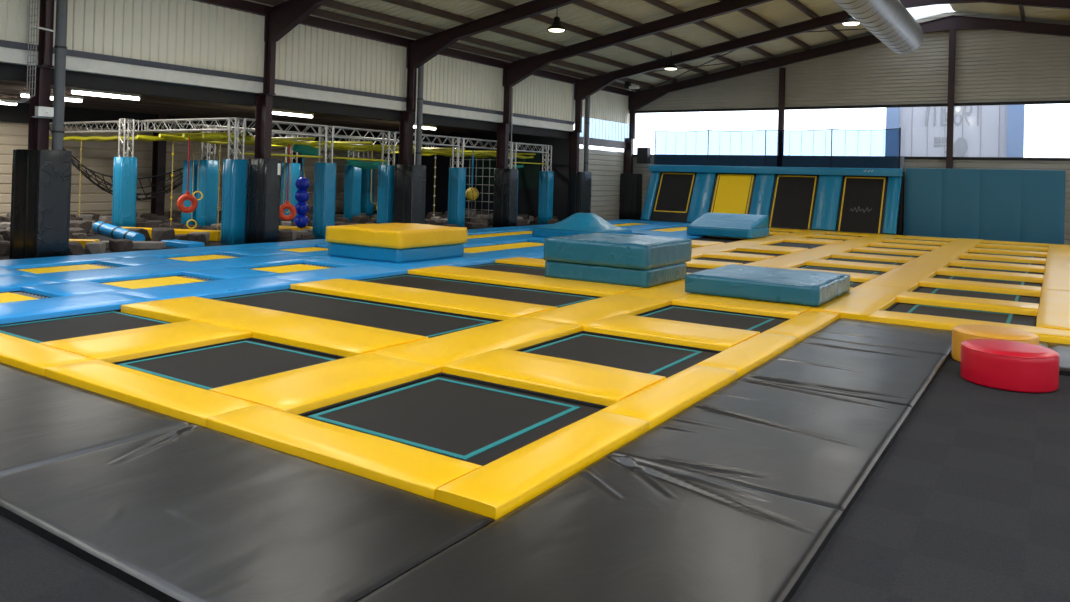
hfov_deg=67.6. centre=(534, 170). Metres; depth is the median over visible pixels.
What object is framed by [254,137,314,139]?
crossbar
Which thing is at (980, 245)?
pad
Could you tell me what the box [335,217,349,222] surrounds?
rock
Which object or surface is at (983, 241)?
pad
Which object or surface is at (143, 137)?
rail
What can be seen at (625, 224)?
trampoline
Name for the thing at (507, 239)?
pad
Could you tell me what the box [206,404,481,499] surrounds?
pad
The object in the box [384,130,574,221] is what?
wall
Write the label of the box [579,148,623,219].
wall
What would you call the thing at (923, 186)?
pad
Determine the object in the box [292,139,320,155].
sling
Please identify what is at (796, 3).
purlin
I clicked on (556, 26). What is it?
lamp
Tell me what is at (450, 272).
pad
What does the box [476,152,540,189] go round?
sheet
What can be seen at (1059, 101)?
trim
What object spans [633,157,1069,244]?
wall
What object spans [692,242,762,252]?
pad
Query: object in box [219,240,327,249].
pad
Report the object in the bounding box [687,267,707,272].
trampoline
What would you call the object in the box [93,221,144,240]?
roll
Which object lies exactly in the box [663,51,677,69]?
lamp
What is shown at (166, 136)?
rail
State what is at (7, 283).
pad
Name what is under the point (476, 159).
net
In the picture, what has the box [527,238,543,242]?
pad
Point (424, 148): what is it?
crossbar
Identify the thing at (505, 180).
pad
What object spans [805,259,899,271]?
pad
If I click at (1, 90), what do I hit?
purlin
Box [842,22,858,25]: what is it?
diffuser
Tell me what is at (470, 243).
pad
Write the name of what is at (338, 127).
beam
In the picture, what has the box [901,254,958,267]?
pad
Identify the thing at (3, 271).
pad
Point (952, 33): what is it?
post
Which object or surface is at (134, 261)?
pad
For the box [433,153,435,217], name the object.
rope
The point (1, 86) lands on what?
purlin
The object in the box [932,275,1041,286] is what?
trampoline
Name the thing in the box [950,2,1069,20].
ceiling
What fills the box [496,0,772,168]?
frame
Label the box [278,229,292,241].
foam block
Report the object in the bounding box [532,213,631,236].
mound
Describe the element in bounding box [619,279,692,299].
pad
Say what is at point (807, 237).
trampoline
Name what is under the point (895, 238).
trampoline
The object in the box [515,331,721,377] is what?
trampoline
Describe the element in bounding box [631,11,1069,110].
wall
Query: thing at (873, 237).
pad
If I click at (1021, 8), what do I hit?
purlin
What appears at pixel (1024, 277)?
pad
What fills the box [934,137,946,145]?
facade mark
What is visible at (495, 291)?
trampoline
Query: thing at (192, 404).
pad
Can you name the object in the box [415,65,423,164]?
downpipe
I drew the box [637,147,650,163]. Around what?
loudspeaker
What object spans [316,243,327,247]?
pad
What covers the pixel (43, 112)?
junction box
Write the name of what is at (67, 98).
tube light
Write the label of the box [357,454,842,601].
floor mat
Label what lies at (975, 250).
pad
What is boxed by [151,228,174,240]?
foam block
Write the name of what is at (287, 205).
ring
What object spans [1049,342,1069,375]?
floor mat
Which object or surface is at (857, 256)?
pad
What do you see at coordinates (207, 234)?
foam block
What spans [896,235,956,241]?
pad
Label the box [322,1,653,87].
purlin
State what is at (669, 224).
pad
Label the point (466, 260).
pad
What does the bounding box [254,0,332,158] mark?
frame
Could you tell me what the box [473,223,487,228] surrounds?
foam block
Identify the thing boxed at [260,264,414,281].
pad
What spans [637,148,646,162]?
grille
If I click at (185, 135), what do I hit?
rail
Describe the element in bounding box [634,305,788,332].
trampoline
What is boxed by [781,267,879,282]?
pad
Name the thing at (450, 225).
foam block
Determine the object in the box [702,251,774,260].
pad
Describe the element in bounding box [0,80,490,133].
purlin
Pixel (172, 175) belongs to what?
rope
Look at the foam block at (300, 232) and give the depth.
21.66 m
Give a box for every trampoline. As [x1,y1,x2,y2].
[0,291,52,302]
[0,309,170,342]
[14,263,115,273]
[101,275,211,288]
[112,337,345,389]
[168,254,238,261]
[212,289,503,337]
[249,263,335,272]
[279,247,327,251]
[298,372,607,465]
[357,274,600,307]
[463,262,544,275]
[464,242,543,252]
[467,231,531,238]
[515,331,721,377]
[612,223,642,226]
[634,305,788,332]
[650,172,696,222]
[651,226,686,231]
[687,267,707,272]
[692,237,746,242]
[695,257,755,263]
[709,173,755,213]
[731,251,784,256]
[768,175,818,229]
[770,242,823,248]
[797,265,885,274]
[807,237,844,240]
[825,258,904,265]
[836,176,887,233]
[848,251,918,257]
[850,281,863,287]
[868,246,931,251]
[882,242,940,246]
[884,302,1036,326]
[895,238,948,241]
[912,286,1039,303]
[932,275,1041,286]
[947,266,1043,274]
[958,258,1044,265]
[968,252,1046,258]
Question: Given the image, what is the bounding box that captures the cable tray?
[0,0,37,102]
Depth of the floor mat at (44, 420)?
5.53 m
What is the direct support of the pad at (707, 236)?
on the floor
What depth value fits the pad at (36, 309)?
9.74 m
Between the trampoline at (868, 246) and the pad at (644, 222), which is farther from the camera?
the pad at (644, 222)
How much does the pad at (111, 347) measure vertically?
0.111 m
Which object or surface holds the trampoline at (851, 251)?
on the floor
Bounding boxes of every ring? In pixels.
[177,138,197,212]
[186,141,196,228]
[193,141,202,200]
[279,144,295,220]
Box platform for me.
[660,171,904,234]
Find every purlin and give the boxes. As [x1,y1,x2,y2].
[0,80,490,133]
[0,85,470,133]
[0,89,450,133]
[0,92,432,133]
[0,95,398,131]
[0,98,392,133]
[2,80,510,133]
[251,0,640,90]
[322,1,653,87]
[381,0,677,82]
[477,0,707,74]
[572,0,740,66]
[643,0,774,57]
[719,0,810,49]
[786,0,847,40]
[1019,6,1024,20]
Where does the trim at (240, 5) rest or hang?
attached to the wall at (189, 33)
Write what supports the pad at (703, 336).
on the floor
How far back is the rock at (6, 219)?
22.78 m
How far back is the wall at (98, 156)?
27.56 m
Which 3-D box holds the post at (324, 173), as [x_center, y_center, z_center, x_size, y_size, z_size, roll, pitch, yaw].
[-5.738,0.324,21.843,0.430,3.074,0.430,1,-1,33]
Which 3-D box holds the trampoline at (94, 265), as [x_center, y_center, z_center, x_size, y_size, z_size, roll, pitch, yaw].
[-7.880,1.705,13.499,1.176,0.062,1.526,1,-1,33]
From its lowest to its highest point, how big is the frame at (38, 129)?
8.102 m
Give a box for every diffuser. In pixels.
[548,29,563,31]
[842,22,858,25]
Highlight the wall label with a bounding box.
[277,163,280,174]
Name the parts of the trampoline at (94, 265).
frame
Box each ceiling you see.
[245,0,868,90]
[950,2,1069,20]
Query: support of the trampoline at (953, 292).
on the floor
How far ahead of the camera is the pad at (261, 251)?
16.59 m
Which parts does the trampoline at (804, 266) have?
frame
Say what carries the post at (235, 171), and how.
on the floor
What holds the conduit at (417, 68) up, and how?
attached to the frame at (420, 51)
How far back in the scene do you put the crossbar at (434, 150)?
29.77 m
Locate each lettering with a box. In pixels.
[925,106,946,125]
[944,106,978,125]
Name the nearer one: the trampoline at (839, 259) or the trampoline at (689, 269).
the trampoline at (689, 269)
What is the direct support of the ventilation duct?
hanging from the frame at (280, 19)
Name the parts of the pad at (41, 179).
panel, panel, panel, panel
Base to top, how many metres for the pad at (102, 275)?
0.112 m
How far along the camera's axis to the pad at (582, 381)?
6.96 m
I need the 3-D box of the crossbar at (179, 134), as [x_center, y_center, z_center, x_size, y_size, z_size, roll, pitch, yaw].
[-8.657,-0.937,20.856,3.450,0.080,0.080,1,-1,33]
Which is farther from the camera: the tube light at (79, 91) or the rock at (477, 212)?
the rock at (477, 212)
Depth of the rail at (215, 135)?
22.99 m
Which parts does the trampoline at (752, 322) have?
frame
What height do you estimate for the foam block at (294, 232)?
0.256 m
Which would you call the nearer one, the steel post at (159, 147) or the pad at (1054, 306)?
the pad at (1054, 306)
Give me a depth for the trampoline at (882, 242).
24.94 m
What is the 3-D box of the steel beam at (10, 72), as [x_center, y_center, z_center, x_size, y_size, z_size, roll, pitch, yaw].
[-7.911,-1.779,18.150,0.230,0.320,33.650,1,-1,33]
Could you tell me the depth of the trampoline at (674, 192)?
33.73 m
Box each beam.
[0,62,568,138]
[49,120,148,132]
[69,239,99,248]
[100,241,165,249]
[122,227,220,240]
[141,120,433,147]
[144,117,234,131]
[239,118,325,136]
[279,226,312,230]
[328,126,389,140]
[390,132,458,146]
[460,138,512,149]
[513,142,548,152]
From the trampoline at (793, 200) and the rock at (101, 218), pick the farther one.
the trampoline at (793, 200)
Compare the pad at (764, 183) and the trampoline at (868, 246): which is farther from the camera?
the pad at (764, 183)
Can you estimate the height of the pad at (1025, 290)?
0.145 m
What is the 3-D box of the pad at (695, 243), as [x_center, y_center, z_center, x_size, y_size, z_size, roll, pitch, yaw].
[4.275,2.072,22.364,1.554,0.133,1.597,1,-1,33]
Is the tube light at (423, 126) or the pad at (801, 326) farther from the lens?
the tube light at (423, 126)
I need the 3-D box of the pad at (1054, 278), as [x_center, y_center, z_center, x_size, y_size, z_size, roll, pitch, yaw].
[10.328,2.183,15.717,0.562,0.134,4.697,1,-1,33]
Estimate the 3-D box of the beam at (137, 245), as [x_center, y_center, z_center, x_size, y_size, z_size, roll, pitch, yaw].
[-8.915,1.661,17.671,1.345,0.160,0.340,2,0,-9]
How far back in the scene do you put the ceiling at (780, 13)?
26.17 m
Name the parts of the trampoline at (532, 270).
frame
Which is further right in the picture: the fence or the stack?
the fence
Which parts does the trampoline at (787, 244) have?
frame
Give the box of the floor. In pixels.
[0,211,1069,601]
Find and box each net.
[49,127,216,200]
[450,158,493,219]
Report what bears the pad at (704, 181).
on the pad at (669, 224)
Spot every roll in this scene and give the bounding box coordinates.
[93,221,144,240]
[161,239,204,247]
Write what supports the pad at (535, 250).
on the floor
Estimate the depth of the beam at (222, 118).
20.46 m
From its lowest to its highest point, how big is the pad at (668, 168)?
0.285 m
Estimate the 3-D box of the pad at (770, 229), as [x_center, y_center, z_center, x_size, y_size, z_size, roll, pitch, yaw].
[9.415,2.287,30.232,1.547,0.113,1.203,1,-1,33]
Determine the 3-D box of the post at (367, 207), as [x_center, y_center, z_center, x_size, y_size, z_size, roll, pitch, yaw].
[-6.966,0.383,33.217,0.428,3.074,0.426,1,-1,33]
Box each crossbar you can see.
[164,132,246,135]
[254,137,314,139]
[307,141,372,143]
[424,148,464,149]
[434,150,495,152]
[491,153,535,154]
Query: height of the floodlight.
0.650 m
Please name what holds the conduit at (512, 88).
attached to the frame at (515, 72)
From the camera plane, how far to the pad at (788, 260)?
17.75 m
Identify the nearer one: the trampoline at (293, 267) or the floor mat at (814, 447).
the floor mat at (814, 447)
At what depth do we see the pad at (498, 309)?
11.05 m
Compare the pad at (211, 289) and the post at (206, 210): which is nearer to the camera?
the pad at (211, 289)
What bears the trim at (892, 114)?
attached to the wall at (991, 138)
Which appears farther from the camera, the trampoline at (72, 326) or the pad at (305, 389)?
the trampoline at (72, 326)
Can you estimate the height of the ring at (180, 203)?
1.890 m
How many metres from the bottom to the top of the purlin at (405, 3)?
0.172 m
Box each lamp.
[547,8,565,31]
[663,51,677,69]
[841,14,859,25]
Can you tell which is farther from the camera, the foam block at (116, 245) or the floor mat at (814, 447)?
the foam block at (116, 245)
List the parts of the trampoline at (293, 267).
frame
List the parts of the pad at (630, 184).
panel, panel, panel, panel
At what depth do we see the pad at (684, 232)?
26.39 m
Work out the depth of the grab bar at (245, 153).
20.82 m
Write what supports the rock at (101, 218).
on the floor
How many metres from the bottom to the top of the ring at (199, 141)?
1.628 m
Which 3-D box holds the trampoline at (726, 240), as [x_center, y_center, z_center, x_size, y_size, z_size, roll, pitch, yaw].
[5.449,2.159,24.164,1.526,0.054,2.676,1,-1,33]
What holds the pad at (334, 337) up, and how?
on the floor
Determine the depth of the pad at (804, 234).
28.07 m
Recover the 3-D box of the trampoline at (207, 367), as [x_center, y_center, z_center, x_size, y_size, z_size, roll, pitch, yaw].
[-2.784,1.798,7.370,1.576,0.054,1.606,1,-1,33]
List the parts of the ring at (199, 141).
cord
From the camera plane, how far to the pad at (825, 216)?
30.22 m
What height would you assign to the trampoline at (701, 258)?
0.054 m
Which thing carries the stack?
hanging from the rail at (185, 135)
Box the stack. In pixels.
[294,154,309,227]
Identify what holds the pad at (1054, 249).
on the floor
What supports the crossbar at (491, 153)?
on the rail at (166, 136)
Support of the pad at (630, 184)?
attached to the frame at (637, 100)
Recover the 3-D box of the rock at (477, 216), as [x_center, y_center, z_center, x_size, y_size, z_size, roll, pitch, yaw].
[-2.054,1.901,31.566,0.538,0.281,0.488,2,0,-16]
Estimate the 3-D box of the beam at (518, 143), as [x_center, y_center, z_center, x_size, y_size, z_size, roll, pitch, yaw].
[-0.191,-0.839,30.287,0.318,0.312,2.178,1,-1,33]
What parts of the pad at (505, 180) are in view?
panel, panel, panel, panel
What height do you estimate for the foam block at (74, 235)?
0.232 m
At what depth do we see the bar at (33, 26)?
14.94 m
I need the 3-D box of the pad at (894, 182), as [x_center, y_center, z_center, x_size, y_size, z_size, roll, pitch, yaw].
[12.979,1.270,29.060,0.432,2.126,1.134,1,-1,33]
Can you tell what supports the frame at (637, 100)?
on the floor
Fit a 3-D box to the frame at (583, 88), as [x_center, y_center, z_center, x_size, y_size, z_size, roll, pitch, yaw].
[12.421,-1.670,24.965,26.240,8.102,0.200,1,-1,33]
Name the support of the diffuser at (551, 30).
attached to the lamp at (556, 26)
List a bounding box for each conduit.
[414,68,417,164]
[510,88,512,168]
[582,100,584,171]
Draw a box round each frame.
[28,0,53,149]
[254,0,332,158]
[398,0,580,164]
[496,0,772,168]
[567,0,1069,207]
[623,15,1069,173]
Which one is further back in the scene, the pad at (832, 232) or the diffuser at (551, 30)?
the pad at (832, 232)
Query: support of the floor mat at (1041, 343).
on the floor
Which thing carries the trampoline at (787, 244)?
on the floor
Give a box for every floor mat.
[0,362,192,476]
[0,424,494,601]
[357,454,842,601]
[609,379,911,518]
[738,338,946,412]
[807,318,951,360]
[1039,341,1048,347]
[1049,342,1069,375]
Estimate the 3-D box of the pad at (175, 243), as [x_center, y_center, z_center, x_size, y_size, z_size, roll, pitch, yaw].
[-8.074,1.697,18.316,1.108,0.145,0.412,1,-1,33]
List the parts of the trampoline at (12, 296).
frame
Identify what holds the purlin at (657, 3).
on the frame
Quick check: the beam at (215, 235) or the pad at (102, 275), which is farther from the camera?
the beam at (215, 235)
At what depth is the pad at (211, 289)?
11.45 m
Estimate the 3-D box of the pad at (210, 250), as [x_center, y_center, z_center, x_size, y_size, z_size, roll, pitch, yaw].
[-7.366,1.717,16.359,1.070,0.112,2.597,1,-1,33]
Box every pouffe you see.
[951,324,1038,361]
[960,339,1059,392]
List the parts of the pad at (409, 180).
panel, panel, panel, panel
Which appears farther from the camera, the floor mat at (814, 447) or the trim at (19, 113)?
the trim at (19, 113)
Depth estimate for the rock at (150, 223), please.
22.22 m
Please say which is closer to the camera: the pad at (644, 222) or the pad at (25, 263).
the pad at (25, 263)
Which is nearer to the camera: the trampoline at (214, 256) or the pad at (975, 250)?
the trampoline at (214, 256)
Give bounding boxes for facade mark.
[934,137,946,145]
[944,137,967,156]
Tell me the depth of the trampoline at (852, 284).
14.53 m
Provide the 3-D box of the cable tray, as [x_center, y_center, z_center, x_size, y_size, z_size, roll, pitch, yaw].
[-10.098,-2.615,13.708,0.315,2.812,2.786,1,-1,33]
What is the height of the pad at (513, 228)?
0.113 m
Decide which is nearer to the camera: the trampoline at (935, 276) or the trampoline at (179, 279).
the trampoline at (179, 279)
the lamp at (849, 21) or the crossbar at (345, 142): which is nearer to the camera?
the lamp at (849, 21)
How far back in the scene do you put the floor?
4.37 m
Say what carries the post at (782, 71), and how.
on the floor
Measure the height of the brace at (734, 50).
1.188 m
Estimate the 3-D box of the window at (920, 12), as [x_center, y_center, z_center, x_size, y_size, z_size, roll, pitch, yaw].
[3.910,-6.094,13.585,1.950,0.363,38.750,1,-1,33]
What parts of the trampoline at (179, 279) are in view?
frame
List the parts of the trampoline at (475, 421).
frame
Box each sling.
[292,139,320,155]
[346,149,390,168]
[508,159,524,167]
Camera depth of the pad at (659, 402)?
6.48 m
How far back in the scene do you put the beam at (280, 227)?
22.81 m
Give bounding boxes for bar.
[30,25,53,31]
[239,152,322,157]
[330,156,385,161]
[513,162,545,164]
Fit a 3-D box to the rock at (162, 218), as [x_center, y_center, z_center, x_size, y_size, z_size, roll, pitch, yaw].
[-11.816,1.586,25.227,0.441,0.276,0.399,1,-1,25]
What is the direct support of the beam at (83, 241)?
on the floor
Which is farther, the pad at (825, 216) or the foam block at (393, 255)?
the pad at (825, 216)
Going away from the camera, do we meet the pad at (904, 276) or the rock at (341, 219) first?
the pad at (904, 276)
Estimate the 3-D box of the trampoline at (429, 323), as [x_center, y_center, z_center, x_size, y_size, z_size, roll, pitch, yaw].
[-2.408,1.831,10.248,4.096,0.054,1.576,1,-1,33]
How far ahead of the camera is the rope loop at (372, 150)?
25.06 m
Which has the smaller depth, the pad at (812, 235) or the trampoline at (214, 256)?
the trampoline at (214, 256)
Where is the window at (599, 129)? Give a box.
[580,117,628,141]
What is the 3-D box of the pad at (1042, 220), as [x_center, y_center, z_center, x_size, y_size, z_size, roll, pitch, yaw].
[17.329,1.268,27.296,1.270,2.534,0.146,1,-1,33]
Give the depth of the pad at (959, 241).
25.46 m
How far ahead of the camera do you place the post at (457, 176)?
26.51 m
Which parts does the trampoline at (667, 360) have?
frame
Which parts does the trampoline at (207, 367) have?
frame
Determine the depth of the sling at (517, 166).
30.67 m
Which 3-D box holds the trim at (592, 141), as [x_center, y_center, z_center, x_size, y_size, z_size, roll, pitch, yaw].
[2.835,-1.165,34.263,0.300,0.300,5.100,1,-1,33]
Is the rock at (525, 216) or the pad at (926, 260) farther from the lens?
the rock at (525, 216)
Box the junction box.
[32,106,53,118]
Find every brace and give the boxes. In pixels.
[648,50,734,89]
[651,56,786,71]
[805,28,865,32]
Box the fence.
[654,128,900,168]
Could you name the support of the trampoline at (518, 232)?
on the floor
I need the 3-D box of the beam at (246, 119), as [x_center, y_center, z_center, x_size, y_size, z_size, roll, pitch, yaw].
[-6.480,-1.089,20.662,0.318,0.312,2.578,1,-1,33]
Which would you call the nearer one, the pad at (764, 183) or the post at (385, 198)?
the post at (385, 198)
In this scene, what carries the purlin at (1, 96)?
attached to the ceiling
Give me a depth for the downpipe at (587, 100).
32.05 m
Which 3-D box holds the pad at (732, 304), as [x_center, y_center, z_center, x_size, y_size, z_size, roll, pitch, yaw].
[2.993,1.953,11.466,1.787,0.125,1.052,1,-1,33]
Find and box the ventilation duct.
[833,0,922,53]
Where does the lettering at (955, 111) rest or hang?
attached to the wall at (991, 138)
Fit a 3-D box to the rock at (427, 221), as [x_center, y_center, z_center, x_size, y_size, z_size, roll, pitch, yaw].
[-3.511,1.802,26.528,0.432,0.318,0.477,1,-1,44]
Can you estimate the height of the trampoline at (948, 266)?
0.054 m
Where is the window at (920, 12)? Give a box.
[906,4,952,19]
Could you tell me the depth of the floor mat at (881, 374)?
7.66 m
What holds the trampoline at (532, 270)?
on the floor
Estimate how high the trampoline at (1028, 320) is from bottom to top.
0.054 m
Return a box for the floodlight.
[624,81,639,88]
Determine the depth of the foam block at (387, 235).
15.90 m
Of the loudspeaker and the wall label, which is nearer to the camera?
the wall label
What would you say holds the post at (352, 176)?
on the floor
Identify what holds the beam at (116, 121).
attached to the beam at (143, 121)
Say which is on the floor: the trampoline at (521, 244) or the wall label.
the trampoline at (521, 244)
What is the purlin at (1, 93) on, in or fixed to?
attached to the ceiling
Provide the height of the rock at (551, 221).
0.238 m
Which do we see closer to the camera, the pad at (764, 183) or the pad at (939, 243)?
the pad at (939, 243)
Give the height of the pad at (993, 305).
0.145 m
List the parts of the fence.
post, post, post, post, post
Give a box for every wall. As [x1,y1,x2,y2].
[0,0,629,123]
[0,122,381,216]
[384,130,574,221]
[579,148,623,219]
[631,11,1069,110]
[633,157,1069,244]
[899,105,1007,156]
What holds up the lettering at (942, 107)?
attached to the wall at (991, 138)
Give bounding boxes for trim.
[0,40,574,124]
[0,46,573,130]
[0,103,387,144]
[192,0,632,95]
[568,137,627,148]
[629,100,1069,112]
[633,154,1069,160]
[651,155,903,171]
[886,107,899,128]
[911,105,999,156]
[1006,105,1024,156]
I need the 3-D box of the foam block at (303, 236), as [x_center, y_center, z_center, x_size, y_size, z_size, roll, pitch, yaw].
[-5.932,1.756,20.861,0.302,0.184,0.333,2,-1,-42]
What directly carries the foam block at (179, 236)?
on the floor
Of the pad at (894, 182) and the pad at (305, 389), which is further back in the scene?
the pad at (894, 182)
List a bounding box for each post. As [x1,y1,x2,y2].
[112,118,136,226]
[151,114,166,215]
[196,126,218,226]
[221,117,247,244]
[280,132,299,223]
[293,126,303,176]
[312,125,335,238]
[343,139,361,222]
[361,144,374,216]
[377,131,395,223]
[447,137,465,226]
[508,142,517,214]
[538,145,553,223]
[778,67,785,129]
[946,27,955,168]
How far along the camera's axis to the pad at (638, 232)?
26.32 m
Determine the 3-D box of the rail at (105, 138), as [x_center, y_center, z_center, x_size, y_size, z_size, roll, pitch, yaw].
[-11.261,-0.896,22.258,9.249,0.160,0.120,1,-1,33]
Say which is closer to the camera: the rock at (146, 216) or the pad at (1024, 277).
the pad at (1024, 277)
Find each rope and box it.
[78,140,82,216]
[170,140,173,225]
[217,141,221,229]
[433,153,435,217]
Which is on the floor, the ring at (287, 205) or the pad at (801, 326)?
the pad at (801, 326)
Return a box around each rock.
[0,222,9,226]
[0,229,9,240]
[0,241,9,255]
[4,217,9,221]
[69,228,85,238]
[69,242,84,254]
[70,220,92,233]
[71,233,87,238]
[77,214,92,220]
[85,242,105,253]
[92,214,99,219]
[98,216,111,221]
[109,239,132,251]
[124,228,150,240]
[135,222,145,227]
[142,214,158,219]
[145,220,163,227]
[151,216,168,221]
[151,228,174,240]
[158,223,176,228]
[164,219,178,222]
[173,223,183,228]
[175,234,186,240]
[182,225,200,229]
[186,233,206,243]
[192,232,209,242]
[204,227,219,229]
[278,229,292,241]
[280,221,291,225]
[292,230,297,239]
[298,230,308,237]
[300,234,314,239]
[305,214,312,220]
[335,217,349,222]
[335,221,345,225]
[351,215,368,223]
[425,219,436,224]
[426,212,442,218]
[431,217,441,221]
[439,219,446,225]
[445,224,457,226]
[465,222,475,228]
[473,211,487,217]
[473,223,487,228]
[476,214,487,217]
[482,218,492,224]
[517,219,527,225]
[518,214,529,219]
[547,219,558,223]
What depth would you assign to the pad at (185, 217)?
23.24 m
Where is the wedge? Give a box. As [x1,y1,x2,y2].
[687,213,768,238]
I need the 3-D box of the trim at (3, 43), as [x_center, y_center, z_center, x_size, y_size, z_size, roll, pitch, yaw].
[-7.668,-2.244,18.003,0.120,0.120,33.650,1,-1,33]
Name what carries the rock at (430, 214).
on the floor
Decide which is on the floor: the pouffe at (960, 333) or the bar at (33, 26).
the pouffe at (960, 333)
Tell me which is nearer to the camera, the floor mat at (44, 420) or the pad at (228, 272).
the floor mat at (44, 420)
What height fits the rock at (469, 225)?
0.212 m
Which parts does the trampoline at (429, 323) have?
frame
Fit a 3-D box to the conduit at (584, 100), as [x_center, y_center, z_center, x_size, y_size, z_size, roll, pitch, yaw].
[1.956,-1.362,31.998,0.033,2.850,0.033,2,-1,-34]
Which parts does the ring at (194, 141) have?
cord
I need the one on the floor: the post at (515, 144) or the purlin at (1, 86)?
the post at (515, 144)
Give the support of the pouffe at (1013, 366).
on the floor
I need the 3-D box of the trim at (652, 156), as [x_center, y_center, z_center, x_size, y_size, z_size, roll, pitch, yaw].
[9.490,-0.305,32.699,10.280,0.560,0.100,1,-1,33]
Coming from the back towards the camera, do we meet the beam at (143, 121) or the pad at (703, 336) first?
the beam at (143, 121)
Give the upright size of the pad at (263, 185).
2.095 m
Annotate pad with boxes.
[0,254,123,268]
[0,267,35,276]
[0,275,58,291]
[0,291,154,323]
[0,333,94,375]
[9,149,71,258]
[20,281,128,296]
[22,263,203,282]
[39,320,251,362]
[45,359,257,426]
[96,256,188,266]
[101,246,243,257]
[110,276,302,300]
[121,296,427,356]
[166,254,322,268]
[181,160,197,224]
[182,267,277,279]
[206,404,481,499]
[209,352,438,414]
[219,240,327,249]
[219,248,297,256]
[246,158,280,243]
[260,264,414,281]
[285,250,337,257]
[290,278,556,319]
[304,257,382,266]
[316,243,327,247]
[369,317,582,372]
[373,255,499,268]
[393,164,425,223]
[408,265,642,296]
[435,411,648,519]
[442,348,665,405]
[462,239,500,247]
[464,245,543,258]
[467,229,502,234]
[469,234,547,243]
[483,225,544,232]
[493,168,517,227]
[495,257,690,273]
[521,294,670,325]
[523,235,706,258]
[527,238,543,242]
[567,171,591,216]
[582,314,759,350]
[600,364,737,429]
[605,219,645,223]
[618,225,665,229]
[619,173,641,219]
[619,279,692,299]
[632,221,666,223]
[632,230,664,234]
[641,171,660,220]
[643,222,690,227]
[645,233,692,237]
[649,165,902,176]
[664,230,687,234]
[671,293,814,318]
[685,259,742,268]
[687,172,715,222]
[691,252,704,258]
[692,240,723,247]
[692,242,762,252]
[697,332,797,377]
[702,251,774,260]
[707,236,766,239]
[735,235,801,244]
[736,245,807,254]
[743,264,781,267]
[746,254,823,267]
[749,173,775,214]
[764,310,839,342]
[769,228,804,231]
[769,231,788,234]
[779,230,830,237]
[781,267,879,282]
[783,237,842,244]
[790,247,850,258]
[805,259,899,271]
[808,234,857,239]
[809,283,910,320]
[812,175,842,230]
[819,240,872,248]
[826,231,871,235]
[830,252,914,262]
[849,234,899,242]
[851,247,928,255]
[865,266,938,291]
[869,242,939,249]
[869,310,1069,343]
[882,176,901,234]
[883,238,948,245]
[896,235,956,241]
[896,291,1038,315]
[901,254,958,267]
[904,168,941,236]
[919,277,1041,296]
[926,245,971,255]
[936,267,1043,284]
[941,169,979,238]
[945,238,982,247]
[949,259,1044,272]
[959,253,1045,264]
[968,247,1046,256]
[975,243,1047,252]
[979,169,1021,241]
[982,240,1069,246]
[1020,170,1065,243]
[1036,289,1069,329]
[1042,267,1069,290]
[1045,253,1069,268]
[1047,244,1069,254]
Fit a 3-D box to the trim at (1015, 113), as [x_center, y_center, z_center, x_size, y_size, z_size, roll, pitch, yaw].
[19.159,-1.769,31.856,0.570,9.400,0.600,1,-1,33]
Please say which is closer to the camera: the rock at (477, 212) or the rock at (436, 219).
the rock at (436, 219)
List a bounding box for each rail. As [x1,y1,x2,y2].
[49,134,236,140]
[67,135,253,141]
[136,135,476,157]
[159,134,495,157]
[182,133,516,157]
[202,133,533,158]
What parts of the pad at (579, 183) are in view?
panel, panel, panel, panel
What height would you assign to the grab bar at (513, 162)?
0.050 m
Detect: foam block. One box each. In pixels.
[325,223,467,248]
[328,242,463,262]
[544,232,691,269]
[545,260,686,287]
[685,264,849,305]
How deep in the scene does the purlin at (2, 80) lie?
22.68 m
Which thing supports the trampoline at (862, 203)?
on the pad at (832, 232)
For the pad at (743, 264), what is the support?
on the floor
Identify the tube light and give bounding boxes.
[0,99,16,104]
[19,91,83,102]
[70,88,140,99]
[272,109,313,117]
[413,123,436,129]
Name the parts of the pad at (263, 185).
panel, panel, panel, panel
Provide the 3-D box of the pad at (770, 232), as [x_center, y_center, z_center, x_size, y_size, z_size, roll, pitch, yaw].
[8.021,2.222,28.098,1.547,0.132,0.899,1,-1,33]
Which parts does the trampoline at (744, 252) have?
frame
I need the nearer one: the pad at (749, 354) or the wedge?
the pad at (749, 354)
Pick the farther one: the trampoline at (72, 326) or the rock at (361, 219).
the rock at (361, 219)
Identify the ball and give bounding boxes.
[466,151,478,220]
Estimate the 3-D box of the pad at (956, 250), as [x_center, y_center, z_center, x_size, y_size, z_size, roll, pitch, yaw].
[11.574,2.275,22.249,0.782,0.124,3.997,1,-1,33]
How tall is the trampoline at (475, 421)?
0.054 m
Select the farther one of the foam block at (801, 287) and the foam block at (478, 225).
the foam block at (478, 225)
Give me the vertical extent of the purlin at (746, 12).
0.172 m
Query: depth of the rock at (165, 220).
24.13 m
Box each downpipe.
[51,0,67,149]
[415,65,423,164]
[583,96,589,171]
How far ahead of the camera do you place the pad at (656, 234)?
25.05 m
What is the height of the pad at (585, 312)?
0.113 m
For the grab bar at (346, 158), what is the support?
attached to the post at (324, 173)
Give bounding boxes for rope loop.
[283,145,291,212]
[371,150,376,203]
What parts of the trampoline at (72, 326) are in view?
frame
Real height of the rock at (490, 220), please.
0.257 m
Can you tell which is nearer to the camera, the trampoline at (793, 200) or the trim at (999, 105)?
the trampoline at (793, 200)
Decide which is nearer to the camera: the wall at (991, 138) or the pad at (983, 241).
the pad at (983, 241)
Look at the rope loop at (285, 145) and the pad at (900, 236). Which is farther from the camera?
the pad at (900, 236)
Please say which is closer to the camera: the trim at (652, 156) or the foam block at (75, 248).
the foam block at (75, 248)

